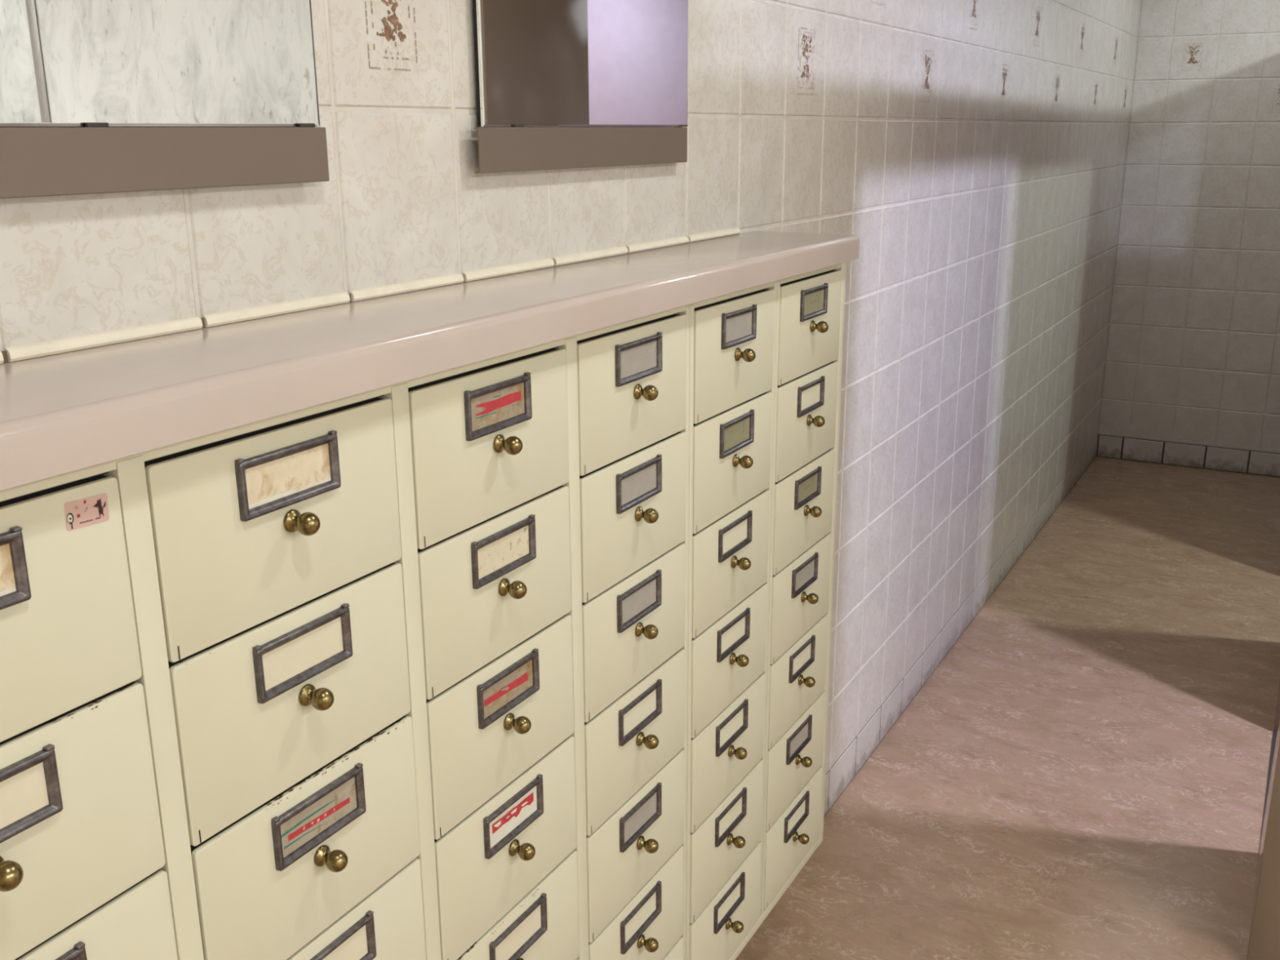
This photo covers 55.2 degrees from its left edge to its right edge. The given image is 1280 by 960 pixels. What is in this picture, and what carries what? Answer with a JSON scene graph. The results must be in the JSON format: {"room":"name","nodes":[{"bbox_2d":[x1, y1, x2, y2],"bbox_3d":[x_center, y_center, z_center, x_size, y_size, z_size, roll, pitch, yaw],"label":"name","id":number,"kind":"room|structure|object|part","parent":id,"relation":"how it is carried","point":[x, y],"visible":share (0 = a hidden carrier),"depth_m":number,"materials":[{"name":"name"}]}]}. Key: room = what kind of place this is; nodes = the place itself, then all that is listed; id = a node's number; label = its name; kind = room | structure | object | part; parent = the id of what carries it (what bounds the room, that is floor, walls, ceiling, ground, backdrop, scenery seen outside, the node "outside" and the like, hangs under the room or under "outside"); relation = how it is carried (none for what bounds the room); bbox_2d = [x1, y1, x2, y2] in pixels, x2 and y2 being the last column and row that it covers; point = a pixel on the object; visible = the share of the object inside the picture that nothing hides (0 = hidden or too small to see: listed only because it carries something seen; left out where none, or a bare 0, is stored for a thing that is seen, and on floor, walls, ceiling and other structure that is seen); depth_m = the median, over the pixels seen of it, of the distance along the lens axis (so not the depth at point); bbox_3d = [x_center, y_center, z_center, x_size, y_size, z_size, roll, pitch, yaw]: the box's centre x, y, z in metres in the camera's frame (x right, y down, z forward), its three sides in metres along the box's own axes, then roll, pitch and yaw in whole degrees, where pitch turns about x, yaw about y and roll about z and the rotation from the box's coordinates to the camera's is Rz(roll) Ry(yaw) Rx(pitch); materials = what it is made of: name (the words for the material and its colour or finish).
{"room":"pharmacy","nodes":[
{"label":"pharmacy","id":0,"kind":"room"},
{"bbox_2d":[0,0,1142,773],"bbox_3d":[0.202,-0.343,2.358,0.121,2.402,8.709,8,18,28],"label":"wall","id":1,"kind":"structure","parent":0,"point":[974,152],"depth_m":2.75,"materials":[{"name":"tile"}]},
{"bbox_2d":[0,0,329,199],"bbox_3d":[-0.456,-0.557,0.913,0.020,0.670,0.552,8,18,28],"label":"wall mirror","id":2,"kind":"object","parent":1,"relation":"attached to","point":[96,65],"visible":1,"depth_m":1.04,"materials":[{"name":"clear glass"}]},
{"bbox_2d":[0,0,319,126],"bbox_3d":[-0.451,-0.584,0.912,0.004,0.618,0.536,8,18,28],"label":"mirror glass","id":3,"kind":"object","parent":2,"relation":"on","point":[64,63],"depth_m":1.05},
{"bbox_3d":[-0.455,-0.260,0.997,0.020,0.052,0.552,8,18,28],"label":"rail","id":4,"kind":"part","parent":2,"relation":"part of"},
{"bbox_2d":[0,226,740,364],"bbox_3d":[-0.308,-0.196,1.308,0.006,0.011,2.000,8,18,28],"label":"trim","id":5,"kind":"structure","parent":1,"relation":"attached to","point":[10,354],"depth_m":1.24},
{"bbox_2d":[473,0,688,173],"bbox_3d":[-0.068,-0.751,1.587,0.021,0.670,0.542,8,18,28],"label":"wall mirror","id":6,"kind":"object","parent":1,"relation":"attached to","point":[540,63],"visible":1,"depth_m":1.61,"materials":[{"name":"clear glass"}]},
{"bbox_3d":[-0.067,-0.454,1.672,0.020,0.052,0.541,8,18,28],"label":"rail","id":7,"kind":"part","parent":6,"relation":"part of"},
{"bbox_2d":[823,435,1097,817],"bbox_3d":[0.217,0.870,2.699,0.100,0.118,8.709,8,18,28],"label":"baseboard","id":8,"kind":"structure","parent":1,"relation":"attached to","point":[855,755],"depth_m":3.85,"materials":[{"name":"tile"}]},
{"bbox_2d":[735,452,1279,959],"bbox_3d":[2.175,1.246,1.739,4.480,0.100,8.806,8,18,28],"label":"floor","id":9,"kind":"structure","parent":0,"point":[1082,774],"depth_m":3.26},
{"bbox_2d":[0,262,846,959],"bbox_3d":[-0.208,0.416,1.451,0.201,1.162,2.124,8,18,28],"label":"drawer cabinet","id":10,"kind":"object","parent":9,"relation":"on","point":[524,654],"visible":0.98,"depth_m":1.26,"materials":[{"name":"beige metal"}]},
{"bbox_3d":[-0.426,0.263,0.819,0.029,0.020,0.020,8,16,28],"label":"knob","id":11,"kind":"part","parent":10,"relation":"part of","materials":[{"name":"gold metal"}]},
{"bbox_3d":[-0.504,0.096,0.816,0.150,0.157,0.273,8,18,28],"label":"drawer","id":12,"kind":"part","parent":10,"relation":"part of","materials":[{"name":"beige paint"}]},
{"bbox_3d":[-0.503,0.250,0.860,0.150,0.157,0.273,8,18,28],"label":"drawer","id":13,"kind":"part","parent":10,"relation":"part of","materials":[{"name":"beige paint"}]},
{"bbox_3d":[-0.503,0.405,0.904,0.150,0.157,0.273,8,18,28],"label":"drawer","id":14,"kind":"part","parent":10,"relation":"part of","materials":[{"name":"beige paint"}]},
{"bbox_3d":[-0.359,0.023,1.068,0.150,0.157,0.273,8,18,28],"label":"drawer","id":15,"kind":"part","parent":10,"relation":"part of","materials":[{"name":"beige paint"}]},
{"bbox_3d":[-0.358,0.178,1.113,0.150,0.157,0.273,8,18,28],"label":"drawer","id":16,"kind":"part","parent":10,"relation":"part of","materials":[{"name":"beige paint"}]},
{"bbox_3d":[-0.281,0.036,1.026,0.029,0.020,0.020,8,-17,28],"label":"knob","id":17,"kind":"part","parent":10,"relation":"part of","materials":[{"name":"gold metal"}]},
{"bbox_3d":[-0.357,0.332,1.156,0.150,0.157,0.273,8,18,28],"label":"drawer","id":18,"kind":"part","parent":10,"relation":"part of","materials":[{"name":"beige paint"}]},
{"bbox_3d":[-0.281,0.191,1.071,0.029,0.020,0.020,8,-19,28],"label":"knob","id":19,"kind":"part","parent":10,"relation":"part of","materials":[{"name":"gold metal"}]},
{"bbox_3d":[-0.279,0.345,1.114,0.029,0.020,0.020,8,42,28],"label":"knob","id":20,"kind":"part","parent":10,"relation":"part of","materials":[{"name":"gold metal"}]},
{"bbox_3d":[-0.357,0.487,1.200,0.150,0.157,0.273,8,18,28],"label":"drawer","id":21,"kind":"part","parent":10,"relation":"part of","materials":[{"name":"beige paint"}]},
{"bbox_2d":[0,231,859,490],"bbox_3d":[-0.216,-0.162,1.282,0.198,0.040,2.119,8,18,28],"label":"countertop","id":22,"kind":"structure","parent":10,"relation":"on","point":[61,413],"depth_m":1.07,"materials":[{"name":"beige stone"}]},
{"bbox_3d":[-0.214,-0.049,1.320,0.150,0.157,0.273,8,18,28],"label":"drawer","id":23,"kind":"part","parent":10,"relation":"part of","materials":[{"name":"beige paint"}]},
{"bbox_3d":[-0.213,0.105,1.365,0.150,0.157,0.273,8,18,28],"label":"drawer","id":24,"kind":"part","parent":10,"relation":"part of","materials":[{"name":"beige paint"}]},
{"bbox_3d":[-0.213,0.260,1.409,0.150,0.157,0.273,8,18,28],"label":"drawer","id":25,"kind":"part","parent":10,"relation":"part of","materials":[{"name":"beige paint"}]},
{"bbox_3d":[-0.212,0.414,1.453,0.150,0.157,0.273,8,18,28],"label":"drawer","id":26,"kind":"part","parent":10,"relation":"part of","materials":[{"name":"beige paint"}]},
{"bbox_3d":[-0.136,-0.036,1.279,0.029,0.020,0.020,8,-14,28],"label":"knob","id":27,"kind":"part","parent":10,"relation":"part of","materials":[{"name":"gold metal"}]},
{"bbox_3d":[-0.136,0.118,1.323,0.029,0.020,0.020,8,17,28],"label":"knob","id":28,"kind":"part","parent":10,"relation":"part of","materials":[{"name":"gold metal"}]},
{"bbox_3d":[-0.135,0.273,1.367,0.029,0.020,0.020,8,32,28],"label":"knob","id":29,"kind":"part","parent":10,"relation":"part of","materials":[{"name":"gold metal"}]},
{"bbox_3d":[-0.211,0.569,1.497,0.150,0.157,0.273,8,18,28],"label":"drawer","id":30,"kind":"part","parent":10,"relation":"part of","materials":[{"name":"beige paint"}]},
{"bbox_3d":[-0.134,0.427,1.411,0.029,0.020,0.020,8,45,28],"label":"knob","id":31,"kind":"part","parent":10,"relation":"part of","materials":[{"name":"gold metal"}]},
{"bbox_3d":[-0.069,-0.122,1.573,0.150,0.157,0.273,8,18,28],"label":"drawer","id":32,"kind":"part","parent":10,"relation":"part of","materials":[{"name":"beige paint"}]},
{"bbox_3d":[-0.068,0.033,1.617,0.150,0.157,0.273,8,18,28],"label":"drawer","id":33,"kind":"part","parent":10,"relation":"part of","materials":[{"name":"beige paint"}]},
{"bbox_3d":[-0.067,0.187,1.661,0.150,0.157,0.273,8,18,28],"label":"drawer","id":34,"kind":"part","parent":10,"relation":"part of","materials":[{"name":"beige paint"}]},
{"bbox_3d":[-0.066,0.342,1.705,0.150,0.157,0.273,8,18,28],"label":"drawer","id":35,"kind":"part","parent":10,"relation":"part of","materials":[{"name":"beige paint"}]},
{"bbox_3d":[-0.066,0.496,1.749,0.150,0.157,0.273,8,18,28],"label":"drawer","id":36,"kind":"part","parent":10,"relation":"part of","materials":[{"name":"beige paint"}]},
{"bbox_3d":[-0.065,0.650,1.793,0.150,0.157,0.273,8,18,28],"label":"drawer","id":37,"kind":"part","parent":10,"relation":"part of","materials":[{"name":"beige paint"}]},
{"bbox_3d":[0.009,-0.109,1.531,0.029,0.020,0.020,8,-16,28],"label":"knob","id":38,"kind":"part","parent":10,"relation":"part of","materials":[{"name":"gold metal"}]},
{"bbox_3d":[0.010,0.200,1.619,0.029,0.020,0.020,8,20,28],"label":"knob","id":39,"kind":"part","parent":10,"relation":"part of","materials":[{"name":"gold metal"}]},
{"bbox_3d":[0.010,0.045,1.575,0.029,0.020,0.020,8,-24,28],"label":"knob","id":40,"kind":"part","parent":10,"relation":"part of","materials":[{"name":"gold metal"}]},
{"bbox_3d":[0.012,0.354,1.663,0.029,0.020,0.020,8,33,28],"label":"knob","id":41,"kind":"part","parent":10,"relation":"part of","materials":[{"name":"gold metal"}]},
{"bbox_3d":[0.013,0.663,1.751,0.029,0.020,0.020,8,13,28],"label":"knob","id":42,"kind":"part","parent":10,"relation":"part of","materials":[{"name":"gold metal"}]},
{"bbox_3d":[0.012,0.509,1.707,0.029,0.020,0.020,8,9,28],"label":"knob","id":43,"kind":"part","parent":10,"relation":"part of","materials":[{"name":"gold metal"}]},
{"bbox_3d":[-0.064,0.805,1.837,0.150,0.157,0.273,8,18,28],"label":"drawer","id":44,"kind":"part","parent":10,"relation":"part of","materials":[{"name":"beige paint"}]},
{"bbox_3d":[0.082,0.733,2.089,0.150,0.157,0.273,8,18,28],"label":"drawer","id":45,"kind":"part","parent":10,"relation":"part of","materials":[{"name":"beige paint"}]},
{"bbox_3d":[0.081,0.578,2.045,0.150,0.157,0.273,8,18,28],"label":"drawer","id":46,"kind":"part","parent":10,"relation":"part of","materials":[{"name":"beige paint"}]},
{"bbox_3d":[0.080,0.423,2.001,0.150,0.157,0.273,8,18,28],"label":"drawer","id":47,"kind":"part","parent":10,"relation":"part of","materials":[{"name":"beige paint"}]},
{"bbox_3d":[0.079,0.269,1.957,0.150,0.157,0.273,8,18,28],"label":"drawer","id":48,"kind":"part","parent":10,"relation":"part of","materials":[{"name":"beige paint"}]},
{"bbox_3d":[0.078,0.114,1.913,0.150,0.157,0.273,8,18,28],"label":"drawer","id":49,"kind":"part","parent":10,"relation":"part of","materials":[{"name":"beige paint"}]},
{"bbox_3d":[0.077,-0.040,1.869,0.150,0.157,0.273,8,18,28],"label":"drawer","id":50,"kind":"part","parent":10,"relation":"part of","materials":[{"name":"beige paint"}]},
{"bbox_3d":[0.077,-0.195,1.825,0.150,0.157,0.273,8,18,28],"label":"drawer","id":51,"kind":"part","parent":10,"relation":"part of","materials":[{"name":"beige paint"}]},
{"bbox_3d":[0.160,0.745,2.047,0.029,0.020,0.020,8,58,28],"label":"knob","id":52,"kind":"part","parent":10,"relation":"part of","materials":[{"name":"gold metal"}]},
{"bbox_3d":[0.159,0.591,2.003,0.029,0.020,0.020,8,-26,28],"label":"knob","id":53,"kind":"part","parent":10,"relation":"part of","materials":[{"name":"gold metal"}]},
{"bbox_3d":[0.157,0.436,1.959,0.029,0.020,0.020,8,-9,28],"label":"knob","id":54,"kind":"part","parent":10,"relation":"part of","materials":[{"name":"gold metal"}]},
{"bbox_3d":[0.156,0.282,1.915,0.029,0.020,0.020,8,27,28],"label":"knob","id":55,"kind":"part","parent":10,"relation":"part of","materials":[{"name":"gold metal"}]},
{"bbox_3d":[0.156,0.127,1.871,0.029,0.020,0.020,8,36,28],"label":"knob","id":56,"kind":"part","parent":10,"relation":"part of","materials":[{"name":"gold metal"}]},
{"bbox_3d":[0.155,-0.027,1.827,0.029,0.020,0.020,8,-18,28],"label":"knob","id":57,"kind":"part","parent":10,"relation":"part of","materials":[{"name":"gold metal"}]},
{"bbox_3d":[0.154,-0.182,1.783,0.029,0.020,0.020,8,2,28],"label":"knob","id":58,"kind":"part","parent":10,"relation":"part of","materials":[{"name":"gold metal"}]},
{"bbox_3d":[0.226,0.660,2.341,0.150,0.157,0.273,8,18,28],"label":"drawer","id":59,"kind":"part","parent":10,"relation":"part of","materials":[{"name":"beige paint"}]},
{"bbox_3d":[0.225,0.505,2.297,0.150,0.157,0.273,8,18,28],"label":"drawer","id":60,"kind":"part","parent":10,"relation":"part of","materials":[{"name":"beige paint"}]},
{"bbox_3d":[0.225,0.351,2.253,0.150,0.157,0.273,8,18,28],"label":"drawer","id":61,"kind":"part","parent":10,"relation":"part of","materials":[{"name":"beige paint"}]},
{"bbox_3d":[0.304,0.672,2.300,0.029,0.020,0.020,8,-4,28],"label":"knob","id":62,"kind":"part","parent":10,"relation":"part of","materials":[{"name":"gold metal"}]},
{"bbox_3d":[0.224,0.196,2.209,0.150,0.157,0.273,8,18,28],"label":"drawer","id":63,"kind":"part","parent":10,"relation":"part of","materials":[{"name":"beige paint"}]},
{"bbox_3d":[0.303,0.518,2.256,0.029,0.020,0.020,8,-23,28],"label":"knob","id":64,"kind":"part","parent":10,"relation":"part of","materials":[{"name":"gold metal"}]},
{"bbox_3d":[0.223,0.042,2.165,0.150,0.157,0.273,8,18,28],"label":"drawer","id":65,"kind":"part","parent":10,"relation":"part of","materials":[{"name":"beige paint"}]},
{"bbox_3d":[0.302,0.363,2.212,0.029,0.020,0.020,8,37,28],"label":"knob","id":66,"kind":"part","parent":10,"relation":"part of","materials":[{"name":"gold metal"}]},
{"bbox_3d":[0.222,-0.113,2.121,0.150,0.157,0.273,8,18,28],"label":"drawer","id":67,"kind":"part","parent":10,"relation":"part of","materials":[{"name":"beige paint"}]},
{"bbox_3d":[0.301,0.209,2.167,0.029,0.020,0.020,8,8,28],"label":"knob","id":68,"kind":"part","parent":10,"relation":"part of","materials":[{"name":"gold metal"}]},
{"bbox_3d":[0.221,-0.267,2.077,0.150,0.157,0.273,8,18,28],"label":"drawer","id":69,"kind":"part","parent":10,"relation":"part of","materials":[{"name":"beige paint"}]},
{"bbox_3d":[0.301,0.055,2.123,0.029,0.020,0.020,8,-13,28],"label":"knob","id":70,"kind":"part","parent":10,"relation":"part of","materials":[{"name":"gold metal"}]},
{"bbox_3d":[0.300,-0.100,2.080,0.029,0.020,0.020,8,23,28],"label":"knob","id":71,"kind":"part","parent":10,"relation":"part of","materials":[{"name":"gold metal"}]},
{"bbox_3d":[0.299,-0.254,2.035,0.029,0.020,0.020,8,19,28],"label":"knob","id":72,"kind":"part","parent":10,"relation":"part of","materials":[{"name":"gold metal"}]},
{"bbox_2d":[1098,0,1279,453],"bbox_3d":[3.458,-1.247,5.470,2.453,2.402,0.121,8,18,28],"label":"wall","id":73,"kind":"structure","parent":0,"point":[1193,356],"depth_m":5.86,"materials":[{"name":"tile"}]},
{"bbox_2d":[1096,434,1279,477],"bbox_3d":[3.462,-0.033,5.806,2.450,0.118,0.100,8,18,28],"label":"baseboard","id":74,"kind":"structure","parent":73,"relation":"attached to","point":[1214,458],"depth_m":6.13,"materials":[{"name":"tile"}]},
{"bbox_2d":[1246,678,1279,959],"bbox_3d":[2.256,-0.512,3.883,0.110,2.106,4.070,8,18,28],"label":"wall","id":75,"kind":"structure","parent":0,"point":[1264,943],"depth_m":2.44,"materials":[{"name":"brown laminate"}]}
]}

